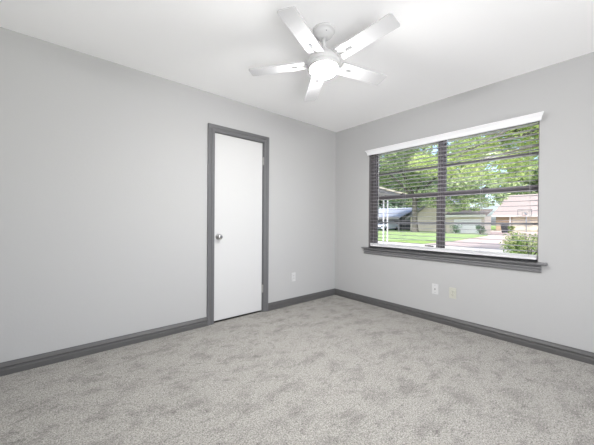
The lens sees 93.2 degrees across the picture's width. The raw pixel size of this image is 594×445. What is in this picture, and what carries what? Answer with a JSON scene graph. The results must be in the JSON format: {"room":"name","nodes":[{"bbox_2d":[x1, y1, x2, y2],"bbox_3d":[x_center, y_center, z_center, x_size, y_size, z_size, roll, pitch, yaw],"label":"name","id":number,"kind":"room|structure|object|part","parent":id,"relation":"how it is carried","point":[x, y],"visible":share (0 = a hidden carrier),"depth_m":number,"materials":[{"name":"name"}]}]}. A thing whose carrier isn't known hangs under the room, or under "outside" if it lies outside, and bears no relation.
{"room":"empty bedroom","nodes":[
{"label":"empty bedroom","id":0,"kind":"room"},
{"bbox_2d":[0,27,335,362],"bbox_3d":[-0.976,-0.142,3.000,4.330,2.440,0.140,0,0,-40],"label":"wall","id":1,"kind":"structure","parent":0,"point":[103,163],"depth_m":2.42,"materials":[{"name":"grey paint"}]},
{"bbox_2d":[0,317,206,376],"bbox_3d":[-1.684,1.031,2.303,1.954,0.090,0.021,0,0,-40],"label":"baseboard","id":2,"kind":"structure","parent":1,"relation":"attached to","point":[30,362],"depth_m":2.31,"materials":[{"name":"grey paint"}]},
{"bbox_2d":[207,123,268,325],"bbox_3d":[-0.675,0.022,3.221,0.768,2.115,0.197,0,0,-40],"label":"door","id":3,"kind":"structure","parent":1,"relation":"in","point":[238,160],"depth_m":3.17,"materials":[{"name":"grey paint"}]},
{"bbox_3d":[-0.830,0.154,3.008,0.062,0.062,0.067,0,0,-40],"label":"knob","id":4,"kind":"part","parent":3,"relation":"part of","materials":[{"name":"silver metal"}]},
{"bbox_2d":[291,272,295,281],"bbox_3d":[-0.045,0.717,3.704,0.070,0.115,0.010,0,0,-40],"label":"outlet","id":5,"kind":"object","parent":1,"relation":"attached to","point":[293,275],"visible":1,"depth_m":3.70,"materials":[{"name":"grey plastic"}]},
{"bbox_2d":[268,288,334,310],"bbox_3d":[0.111,1.037,3.833,1.229,0.090,0.021,0,0,-40],"label":"baseboard","id":6,"kind":"structure","parent":1,"relation":"attached to","point":[309,297],"depth_m":3.77,"materials":[{"name":"grey paint"}]},
{"bbox_2d":[0,295,593,444],"bbox_3d":[1.022,1.164,0.512,4.150,0.120,6.540,0,0,-40],"label":"floor","id":7,"kind":"structure","parent":0,"point":[334,369],"depth_m":1.85,"materials":[{"name":"carpet"}]},
{"bbox_2d":[0,0,593,131],"bbox_3d":[1.110,-1.461,0.559,4.330,0.250,6.540,0,0,-40],"label":"ceiling","id":8,"kind":"structure","parent":0,"point":[440,49],"depth_m":2.10,"materials":[{"name":"white paint"}]},
{"bbox_2d":[249,6,399,101],"bbox_3d":[0.213,-1.188,1.954,1.045,0.320,1.013,0,0,-40],"label":"ceiling fan","id":9,"kind":"object","parent":8,"relation":"hanging from","point":[324,63],"visible":1,"depth_m":1.89,"materials":[{"name":"white metal"}]},
{"bbox_3d":[-0.141,-1.107,2.029,0.404,0.034,0.112,0,0,10],"label":"blade","id":10,"kind":"part","parent":9,"relation":"part of","materials":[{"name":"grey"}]},
{"bbox_3d":[0.031,-1.132,1.677,0.112,0.035,0.404,1,0,28],"label":"blade","id":11,"kind":"part","parent":9,"relation":"part of","materials":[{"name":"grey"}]},
{"bbox_3d":[0.140,-1.097,2.302,0.112,0.053,0.405,0,0,-8],"label":"blade","id":12,"kind":"part","parent":9,"relation":"part of","materials":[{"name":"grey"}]},
{"bbox_2d":[311,61,336,78],"bbox_3d":[0.189,-1.055,1.969,0.187,0.052,0.187,0,0,-40],"label":"diffuser","id":13,"kind":"object","parent":9,"relation":"attached to","point":[319,69],"depth_m":1.92,"materials":[{"name":"white glass"}]},
{"bbox_3d":[0.487,-1.116,2.119,0.404,0.033,0.111,0,0,-26],"label":"blade","id":14,"kind":"part","parent":9,"relation":"part of","materials":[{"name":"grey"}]},
{"bbox_3d":[0.420,-1.137,1.733,0.111,0.053,0.405,0,0,-44],"label":"blade","id":15,"kind":"part","parent":9,"relation":"part of","materials":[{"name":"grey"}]},
{"bbox_2d":[378,221,397,229],"bbox_3d":[12.970,0.481,40.726,4.290,1.340,1.650,0,0,-40],"label":"car","id":16,"kind":"object","parent":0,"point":[379,224],"visible":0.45,"depth_m":39.96,"materials":[{"name":"silver metal"}]},
{"bbox_2d":[335,52,593,352],"bbox_3d":[2.724,-0.050,1.858,0.180,2.560,6.400,0,0,-40],"label":"wall","id":17,"kind":"structure","parent":0,"point":[555,304],"depth_m":2.57,"materials":[{"name":"grey paint"}]},
{"bbox_2d":[432,283,438,294],"bbox_3d":[1.526,0.736,3.108,0.017,0.115,0.070,0,0,-40],"label":"cable plate","id":18,"kind":"object","parent":17,"relation":"attached to","point":[434,286],"visible":1,"depth_m":3.11,"materials":[{"name":"grey plastic"}]},
{"bbox_2d":[449,287,455,298],"bbox_3d":[1.646,0.747,2.973,0.010,0.115,0.070,0,0,-40],"label":"outlet","id":19,"kind":"object","parent":17,"relation":"attached to","point":[452,291],"visible":1,"depth_m":2.97,"materials":[{"name":"grey plastic"}]},
{"bbox_2d":[368,121,539,261],"bbox_3d":[1.588,-0.295,3.158,0.133,1.291,1.757,0,0,-40],"label":"window","id":20,"kind":"structure","parent":17,"relation":"in","point":[373,225],"depth_m":3.14,"materials":[{"name":"grey paint"}]},
{"bbox_3d":[1.337,-0.016,3.489,0.022,0.656,0.813,0,0,-40],"label":"sash","id":21,"kind":"part","parent":20,"relation":"part of","materials":[{"name":"clear glass"}]},
{"bbox_3d":[1.360,-0.615,3.502,0.022,0.634,0.813,0,0,-40],"label":"sash","id":22,"kind":"part","parent":20,"relation":"part of","materials":[{"name":"clear glass"}]},
{"bbox_2d":[365,111,543,259],"bbox_3d":[1.537,-0.312,3.095,0.137,1.265,1.807,0,0,-40],"label":"window blind","id":23,"kind":"object","parent":20,"relation":"attached to","point":[534,117],"visible":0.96,"depth_m":2.89,"materials":[{"name":"white plastic"}]},
{"bbox_3d":[1.308,-0.310,3.428,0.055,1.205,0.002,0,0,-40],"label":"ladder cord","id":24,"kind":"part","parent":23,"relation":"part of","materials":[{"name":"white fabric"}]},
{"bbox_3d":[1.575,-0.307,3.114,0.055,1.205,0.002,0,0,-40],"label":"ladder cord","id":25,"kind":"part","parent":23,"relation":"part of","materials":[{"name":"grey fabric"}]},
{"bbox_3d":[1.558,0.301,3.132,0.052,0.040,1.723,0,0,-40],"label":"rail","id":26,"kind":"part","parent":23,"relation":"part of","materials":[{"name":"white plastic"}]},
{"bbox_3d":[1.840,-0.303,2.804,0.055,1.205,0.002,0,0,-40],"label":"ladder cord","id":27,"kind":"part","parent":23,"relation":"part of","materials":[{"name":"white fabric"}]},
{"bbox_3d":[2.086,-0.300,2.514,0.055,1.205,0.002,0,0,-40],"label":"ladder cord","id":28,"kind":"part","parent":23,"relation":"part of","materials":[{"name":"white fabric"}]},
{"bbox_3d":[1.903,-0.009,2.825,0.022,0.656,0.828,0,0,-40],"label":"sash","id":29,"kind":"part","parent":20,"relation":"part of","materials":[{"name":"clear glass"}]},
{"bbox_3d":[1.926,-0.607,2.838,0.022,0.634,0.828,0,0,-40],"label":"sash","id":30,"kind":"part","parent":20,"relation":"part of","materials":[{"name":"clear glass"}]},
{"bbox_2d":[361,247,547,272],"bbox_3d":[1.533,0.383,3.129,0.129,0.090,1.897,0,0,-40],"label":"window sill","id":31,"kind":"structure","parent":17,"relation":"attached to","point":[502,263],"depth_m":2.88,"materials":[{"name":"grey paint"}]},
{"bbox_2d":[335,289,593,364],"bbox_3d":[2.575,1.064,1.874,0.021,0.090,6.200,0,0,-40],"label":"baseboard","id":32,"kind":"structure","parent":17,"relation":"attached to","point":[584,356],"depth_m":2.74,"materials":[{"name":"grey paint"}]},
{"bbox_2d":[508,226,515,232],"bbox_3d":[22.700,0.774,29.788,0.814,1.010,0.631,0,0,13],"label":"shrub","id":33,"kind":"object","parent":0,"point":[509,227],"visible":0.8,"depth_m":29.68,"materials":[{"name":"green plant"}]},
{"label":"outside","id":34,"kind":"structure","parent":0,"visible":0},
{"bbox_2d":[426,231,537,250],"bbox_3d":[22.500,1.286,23.989,34.200,0.025,19.600,0,0,-40],"label":"driveway","id":35,"kind":"structure","parent":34,"point":[485,239],"depth_m":18.13,"materials":[{"name":"concrete"}]},
{"bbox_2d":[501,226,508,232],"bbox_3d":[24.426,0.713,32.984,0.800,1.065,0.760,0,0,-40],"label":"trash bin","id":36,"kind":"object","parent":35,"relation":"on","point":[502,227],"visible":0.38,"depth_m":32.77,"materials":[{"name":"grey plastic"}]},
{"bbox_2d":[518,209,531,231],"bbox_3d":[31.230,-0.258,38.695,1.286,3.100,1.328,0,0,14],"label":"basketball hoop","id":37,"kind":"object","parent":35,"relation":"on","point":[518,209],"visible":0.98,"depth_m":38.91,"materials":[{"name":"grey paint"}]},
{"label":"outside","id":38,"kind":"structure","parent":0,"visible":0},
{"bbox_3d":[-5.545,1.112,17.425,4.800,0.030,52.000,0,0,-40],"label":"front walk","id":39,"kind":"structure","parent":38,"visible":0},
{"bbox_2d":[379,187,406,243],"bbox_3d":[1.528,-0.110,10.136,4.700,2.585,2.650,0,0,-40],"label":"porch","id":40,"kind":"object","parent":39,"relation":"on","point":[392,192],"visible":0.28,"depth_m":10.23,"materials":[{"name":"grey paint"}]},
{"bbox_3d":[3.167,0.084,10.293,0.100,2.220,0.100,0,0,-40],"label":"post","id":41,"kind":"part","parent":40,"relation":"part of","materials":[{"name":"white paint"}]},
{"bbox_3d":[3.317,0.085,10.302,0.100,2.220,0.100,0,0,-40],"label":"post","id":42,"kind":"part","parent":40,"relation":"part of","materials":[{"name":"white paint"}]},
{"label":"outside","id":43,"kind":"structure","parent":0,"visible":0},
{"bbox_2d":[391,226,536,254],"bbox_3d":[51.784,1.404,67.617,159.820,0.200,210.000,0,0,-40],"label":"ground","id":44,"kind":"structure","parent":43,"point":[493,228],"depth_m":17.90,"materials":[{"name":"beige concrete"}]},
{"bbox_2d":[379,162,407,208],"bbox_3d":[16.650,-7.388,63.428,13.448,16.917,16.501,0,0,-40],"label":"tree","id":45,"kind":"object","parent":44,"relation":"on","point":[393,205],"visible":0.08,"depth_m":59.48,"materials":[{"name":"green plant"}]},
{"bbox_2d":[399,177,427,207],"bbox_3d":[33.249,-8.169,76.018,16.246,18.601,18.903,0,0,-40],"label":"tree","id":46,"kind":"object","parent":44,"relation":"on","point":[419,204],"visible":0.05,"depth_m":73.47,"materials":[{"name":"green plant"}]},
{"bbox_2d":[407,142,487,203],"bbox_3d":[27.770,-6.661,51.401,13.336,15.736,13.442,0,0,3],"label":"tree","id":47,"kind":"object","parent":44,"relation":"on","point":[454,142],"visible":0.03,"depth_m":47.78,"materials":[{"name":"green plant"}]},
{"bbox_2d":[408,122,538,185],"bbox_3d":[9.760,-2.880,10.233,10.960,8.302,6.235,1,0,32],"label":"tree","id":48,"kind":"object","parent":44,"relation":"on","point":[534,126],"visible":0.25,"depth_m":10.76,"materials":[{"name":"green plant"}]},
{"bbox_2d":[483,150,537,202],"bbox_3d":[50.743,-7.780,62.610,17.065,18.199,17.237,0,0,-40],"label":"tree","id":49,"kind":"object","parent":44,"relation":"on","point":[525,183],"visible":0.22,"depth_m":59.27,"materials":[{"name":"green plant"}]},
{"bbox_2d":[491,194,537,231],"bbox_3d":[41.817,-1.591,40.623,17.430,5.900,18.700,0,0,-40],"label":"house","id":50,"kind":"structure","parent":44,"relation":"on","point":[513,215],"depth_m":41.36,"materials":[{"name":"beige brick"}]},
{"bbox_2d":[498,231,537,254],"bbox_3d":[7.854,0.782,9.445,1.676,0.981,1.596,0,0,-40],"label":"shrub","id":51,"kind":"object","parent":44,"relation":"on","point":[528,242],"visible":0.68,"depth_m":9.42,"materials":[{"name":"green plant"}]},
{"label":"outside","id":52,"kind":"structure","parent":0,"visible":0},
{"bbox_2d":[378,229,487,241],"bbox_3d":[2.167,1.014,47.915,34.100,0.050,55.600,0,0,-40],"label":"lawn","id":53,"kind":"structure","parent":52,"point":[420,235],"depth_m":24.14,"materials":[{"name":"green plant"}]},
{"bbox_2d":[378,207,418,230],"bbox_3d":[14.318,-0.558,44.821,10.430,3.400,10.050,0,0,-40],"label":"carport wing","id":54,"kind":"object","parent":53,"relation":"on","point":[398,214],"visible":0.26,"depth_m":41.77,"materials":[{"name":"grey metal"}]},
{"bbox_2d":[379,135,508,231],"bbox_3d":[13.988,-5.549,32.682,13.058,13.490,15.156,0,0,-6],"label":"shade tree","id":55,"kind":"object","parent":53,"relation":"on","point":[463,198],"visible":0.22,"depth_m":30.74,"materials":[{"name":"green plant"}]},
{"bbox_2d":[405,197,492,233],"bbox_3d":[18.556,-1.167,34.990,5.740,4.770,10.100,0,0,-40],"label":"gabled house","id":56,"kind":"structure","parent":53,"relation":"on","point":[475,215],"depth_m":32.06,"materials":[{"name":"beige"}]},
{"bbox_2d":[449,224,462,232],"bbox_3d":[17.405,0.684,30.737,1.309,1.154,1.334,0,0,-40],"label":"shrub","id":57,"kind":"object","parent":53,"relation":"on","point":[455,229],"visible":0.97,"depth_m":30.60,"materials":[{"name":"green plant"}]},
{"bbox_2d":[475,224,486,233],"bbox_3d":[18.998,0.683,29.078,1.022,1.149,1.033,0,0,-40],"label":"shrub","id":58,"kind":"object","parent":53,"relation":"on","point":[477,226],"visible":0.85,"depth_m":29.05,"materials":[{"name":"green plant"}]},
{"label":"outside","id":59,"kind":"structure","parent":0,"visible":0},
{"bbox_2d":[378,241,509,252],"bbox_3d":[-27.767,0.792,52.585,5.200,0.020,109.650,0,0,-40],"label":"street","id":60,"kind":"structure","parent":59,"point":[396,243],"depth_m":13.72,"materials":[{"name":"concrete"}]}
]}

